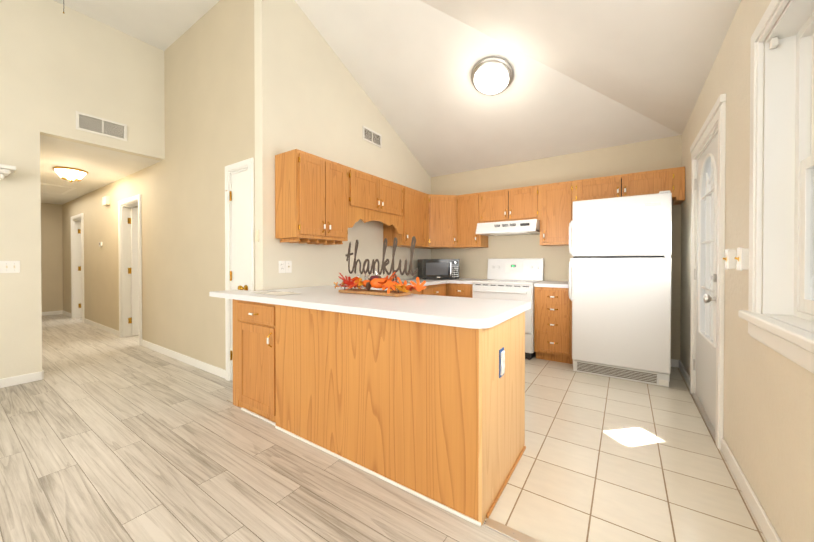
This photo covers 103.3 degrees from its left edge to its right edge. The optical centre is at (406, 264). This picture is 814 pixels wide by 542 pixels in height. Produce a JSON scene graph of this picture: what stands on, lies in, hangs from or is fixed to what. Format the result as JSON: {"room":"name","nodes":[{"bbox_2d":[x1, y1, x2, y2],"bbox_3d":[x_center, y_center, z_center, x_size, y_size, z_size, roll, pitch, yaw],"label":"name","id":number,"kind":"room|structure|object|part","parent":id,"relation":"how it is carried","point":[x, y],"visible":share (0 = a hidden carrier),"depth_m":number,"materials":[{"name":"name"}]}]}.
{"room":"kitchen","nodes":[
{"label":"kitchen","id":0,"kind":"room"},
{"bbox_2d":[41,203,62,315],"bbox_3d":[-8.087,-0.113,6.772,0.132,2.450,1.160,0,1,34],"label":"wall","id":1,"kind":"structure","parent":0,"point":[51,262],"depth_m":7.08,"materials":[{"name":"paint"}]},
{"bbox_2d":[0,0,164,378],"bbox_3d":[-4.277,-0.754,2.310,0.120,3.801,4.260,0,1,34],"label":"wall","id":2,"kind":"structure","parent":0,"point":[59,68],"depth_m":3.18,"materials":[{"name":"paint"}]},
{"bbox_2d":[0,164,15,179],"bbox_3d":[-3.994,-0.832,2.443,0.200,0.115,1.300,0,1,34],"label":"shelf","id":3,"kind":"object","parent":2,"relation":"attached to","point":[6,170],"visible":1,"depth_m":2.90,"materials":[{"name":"white"}]},
{"bbox_2d":[0,261,19,272],"bbox_3d":[-3.728,0.021,3.001,0.022,0.114,0.162,0,1,34],"label":"light switch","id":4,"kind":"object","parent":2,"relation":"attached to","point":[9,266],"visible":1,"depth_m":3.02,"materials":[{"name":"white plastic"}]},
{"bbox_2d":[0,370,43,387],"bbox_3d":[-4.560,1.107,1.896,0.133,0.085,3.233,0,1,34],"label":"baseboard","id":5,"kind":"structure","parent":2,"relation":"attached to","point":[20,379],"depth_m":3.08,"materials":[{"name":"white"}]},
{"bbox_2d":[76,111,126,140],"bbox_3d":[-3.352,-1.518,3.550,0.014,0.190,0.420,0,1,34],"label":"air vent","id":6,"kind":"object","parent":2,"relation":"in","point":[98,125],"visible":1,"depth_m":3.54,"materials":[{"name":"white metal"}]},
{"bbox_2d":[40,135,159,204],"bbox_3d":[-4.957,-1.248,6.453,5.660,0.175,4.160,0,1,34],"label":"ceiling","id":7,"kind":"structure","parent":0,"point":[70,171],"depth_m":4.38,"materials":[{"name":"paint"}]},
{"bbox_2d":[53,166,87,181],"bbox_3d":[-4.690,-1.233,4.496,0.323,0.174,0.323,0,1,34],"label":"light","id":8,"kind":"object","parent":7,"relation":"attached to","point":[71,174],"depth_m":4.42,"materials":[{"name":"white glass"}]},
{"bbox_2d":[62,0,258,380],"bbox_3d":[-4.328,-0.778,5.389,7.900,3.801,0.926,0,1,34],"label":"wall","id":9,"kind":"structure","parent":0,"point":[164,258],"depth_m":3.69,"materials":[{"name":"paint"}]},
{"bbox_3d":[-6.371,0.057,6.811,0.930,2.110,0.877,0,1,34],"label":"hall door trim","id":10,"kind":"part","parent":9,"relation":"part of","materials":[{"name":"white"}]},
{"bbox_3d":[-3.853,0.070,5.098,0.920,2.110,0.867,0,1,34],"label":"hall door trim","id":11,"kind":"part","parent":9,"relation":"part of","materials":[{"name":"white wood"}]},
{"bbox_3d":[-1.575,0.085,3.086,0.490,2.110,0.193,0,1,34],"label":"pantry door trim","id":12,"kind":"part","parent":9,"relation":"part of","materials":[{"name":"white"}]},
{"bbox_2d":[0,314,516,541],"bbox_3d":[-3.613,1.136,3.675,11.385,0.001,7.480,0,1,34],"label":"floor","id":13,"kind":"structure","parent":0,"point":[105,436],"depth_m":1.81,"materials":[{"name":"beige wood"}]},
{"bbox_2d":[254,0,430,290],"bbox_3d":[-0.482,-0.768,4.110,0.142,3.801,2.980,0,1,34],"label":"wall","id":14,"kind":"structure","parent":0,"point":[312,96],"depth_m":3.29,"materials":[{"name":"paint"}]},
{"bbox_2d":[275,149,354,244],"bbox_3d":[-0.887,-0.620,3.129,0.326,0.760,0.660,0,1,34],"label":"upper cabinet","id":15,"kind":"object","parent":14,"relation":"attached to","point":[319,200],"depth_m":2.93,"materials":[{"name":"brown wood"}]},
{"bbox_2d":[355,169,402,220],"bbox_3d":[-0.452,-0.795,3.769,0.326,0.420,0.971,0,1,34],"label":"upper cabinet","id":16,"kind":"object","parent":14,"relation":"attached to","point":[376,198],"depth_m":3.65,"materials":[{"name":"brown wood"}]},
{"bbox_2d":[379,186,430,248],"bbox_3d":[0.028,-0.630,4.435,0.374,0.760,0.747,0,1,34],"label":"upper cabinet","id":17,"kind":"object","parent":14,"relation":"attached to","point":[415,221],"depth_m":4.26,"materials":[{"name":"brown wood"}]},
{"bbox_2d":[54,0,740,176],"bbox_3d":[-1.196,-2.031,2.011,5.545,1.240,7.480,0,1,34],"label":"ceiling","id":18,"kind":"structure","parent":0,"point":[452,86],"depth_m":3.27,"materials":[{"name":"paint"}]},
{"bbox_2d":[471,56,512,94],"bbox_3d":[0.890,-1.960,3.382,0.430,0.216,0.404,0,1,34],"label":"light fixture","id":19,"kind":"object","parent":18,"relation":"attached to","point":[490,75],"depth_m":3.30,"materials":[{"name":"white glass"}]},
{"bbox_2d":[227,355,766,541],"bbox_3d":[0.830,1.137,3.135,3.425,0.007,3.385,0,1,34],"label":"floor","id":20,"kind":"structure","parent":0,"point":[606,459],"depth_m":1.80,"materials":[{"name":"beige tile"}]},
{"bbox_2d":[209,291,220,297],"bbox_3d":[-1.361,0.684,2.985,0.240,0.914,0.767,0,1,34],"label":"countertop","id":21,"kind":"structure","parent":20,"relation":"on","point":[212,293],"depth_m":2.68,"materials":[{"name":"white laminate"}]},
{"bbox_2d":[221,266,448,422],"bbox_3d":[-0.265,0.576,3.772,0.690,1.120,3.302,0,1,34],"label":"base unit","id":22,"kind":"object","parent":20,"relation":"on","point":[250,309],"depth_m":2.49,"materials":[{"name":"brown wood"}]},
{"bbox_2d":[255,291,300,295],"bbox_3d":[-1.038,0.227,2.574,0.422,0.003,0.247,0,1,34],"label":"papers","id":23,"kind":"object","parent":22,"relation":"on","point":[278,293],"visible":1,"depth_m":2.54,"materials":[{"name":"white paper"}]},
{"bbox_2d":[334,236,425,296],"bbox_3d":[-0.273,0.006,2.525,0.795,0.441,0.354,0,1,30],"label":"centerpiece tray","id":24,"kind":"object","parent":22,"relation":"on","point":[377,281],"visible":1,"depth_m":2.51,"materials":[{"name":"brown wood"}]},
{"bbox_2d":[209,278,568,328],"bbox_3d":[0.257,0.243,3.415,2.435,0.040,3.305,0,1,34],"label":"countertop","id":25,"kind":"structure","parent":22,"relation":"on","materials":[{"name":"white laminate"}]},
{"bbox_2d":[418,259,458,278],"bbox_3d":[0.461,0.065,4.753,0.540,0.290,0.386,0,0,-11],"label":"microwave","id":26,"kind":"object","parent":22,"relation":"on","point":[438,268],"visible":1,"depth_m":4.60,"materials":[{"name":"black plastic"}]},
{"bbox_2d":[269,286,536,526],"bbox_3d":[-0.072,0.690,2.135,1.528,0.915,0.808,0,1,34],"label":"kitchen peninsula","id":27,"kind":"object","parent":20,"relation":"on","point":[420,394],"depth_m":1.72,"materials":[{"name":"brown wood"}]},
{"bbox_2d":[449,278,481,293],"bbox_3d":[0.883,0.671,4.589,0.353,0.915,0.663,0,1,34],"label":"base unit","id":28,"kind":"object","parent":20,"relation":"on","point":[458,285],"depth_m":4.37,"materials":[{"name":"brown wood"}]},
{"bbox_2d":[472,258,543,359],"bbox_3d":[1.323,0.524,4.234,0.761,1.215,0.700,0,1,34],"label":"range","id":29,"kind":"object","parent":20,"relation":"on","point":[515,279],"visible":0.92,"depth_m":4.11,"materials":[{"name":"white metal"}]},
{"bbox_2d":[534,281,572,363],"bbox_3d":[1.838,0.676,3.946,0.410,0.914,0.656,0,1,34],"label":"base unit","id":30,"kind":"object","parent":20,"relation":"on","point":[554,305],"depth_m":3.70,"materials":[{"name":"brown wood"}]},
{"bbox_2d":[569,190,671,386],"bbox_3d":[2.282,0.223,3.498,0.847,1.828,0.823,0,1,34],"label":"refrigerator","id":31,"kind":"object","parent":20,"relation":"on","point":[620,280],"visible":1,"depth_m":3.17,"materials":[{"name":"white metal"}]},
{"bbox_2d":[431,135,681,359],"bbox_3d":[1.689,-0.151,4.516,3.285,2.560,0.120,0,1,34],"label":"wall","id":32,"kind":"structure","parent":0,"point":[656,154],"depth_m":4.26,"materials":[{"name":"paint"}]},
{"bbox_2d":[431,194,458,248],"bbox_3d":[0.494,-0.633,4.876,0.650,0.760,0.611,0,1,34],"label":"upper cabinet","id":33,"kind":"object","parent":32,"relation":"attached to","point":[444,208],"depth_m":4.67,"materials":[{"name":"brown wood"}]},
{"bbox_2d":[459,192,487,247],"bbox_3d":[0.942,-0.632,4.714,0.458,0.760,0.374,0,1,34],"label":"upper cabinet","id":34,"kind":"object","parent":32,"relation":"attached to","point":[470,205],"depth_m":4.59,"materials":[{"name":"brown wood"}]},
{"bbox_2d":[476,219,539,235],"bbox_3d":[1.385,-0.486,4.337,0.770,0.156,0.504,0,1,34],"label":"range hood","id":35,"kind":"object","parent":32,"relation":"attached to","point":[519,227],"visible":0.96,"depth_m":4.15,"materials":[{"name":"white metal"}]},
{"bbox_2d":[483,185,538,222],"bbox_3d":[1.435,-0.790,4.408,0.780,0.440,0.326,0,1,34],"label":"upper cabinet","id":36,"kind":"object","parent":32,"relation":"attached to","point":[521,203],"depth_m":4.25,"materials":[{"name":"brown wood"}]},
{"bbox_2d":[539,180,574,245],"bbox_3d":[1.903,-0.627,4.092,0.430,0.760,0.326,0,1,34],"label":"upper cabinet","id":37,"kind":"object","parent":32,"relation":"attached to","point":[556,200],"depth_m":3.95,"materials":[{"name":"brown wood"}]},
{"bbox_2d":[575,167,684,200],"bbox_3d":[2.499,-0.854,3.686,1.010,0.300,0.326,0,1,34],"label":"upper cabinet","id":38,"kind":"object","parent":32,"relation":"attached to","point":[672,179],"depth_m":3.51,"materials":[{"name":"brown wood"}]},
{"bbox_2d":[671,359,678,367],"bbox_3d":[2.951,1.094,3.589,0.145,0.085,0.013,0,1,34],"label":"baseboard","id":39,"kind":"structure","parent":32,"relation":"attached to","point":[674,362],"depth_m":3.57,"materials":[{"name":"white"}]},
{"bbox_2d":[679,0,813,541],"bbox_3d":[1.046,-0.120,0.578,0.218,2.560,7.360,0,1,34],"label":"wall","id":40,"kind":"structure","parent":0,"point":[746,364],"depth_m":1.45,"materials":[{"name":"paint"}]},
{"bbox_3d":[2.284,0.048,2.410,0.213,2.195,1.110,0,1,34],"label":"exterior door trim","id":41,"kind":"part","parent":40,"relation":"part of","materials":[{"name":"white"}]},
{"bbox_3d":[1.348,-0.363,1.005,0.200,1.410,1.180,0,1,34],"label":"window kitchen trim","id":42,"kind":"part","parent":40,"relation":"part of","materials":[{"name":"white"}]}
]}

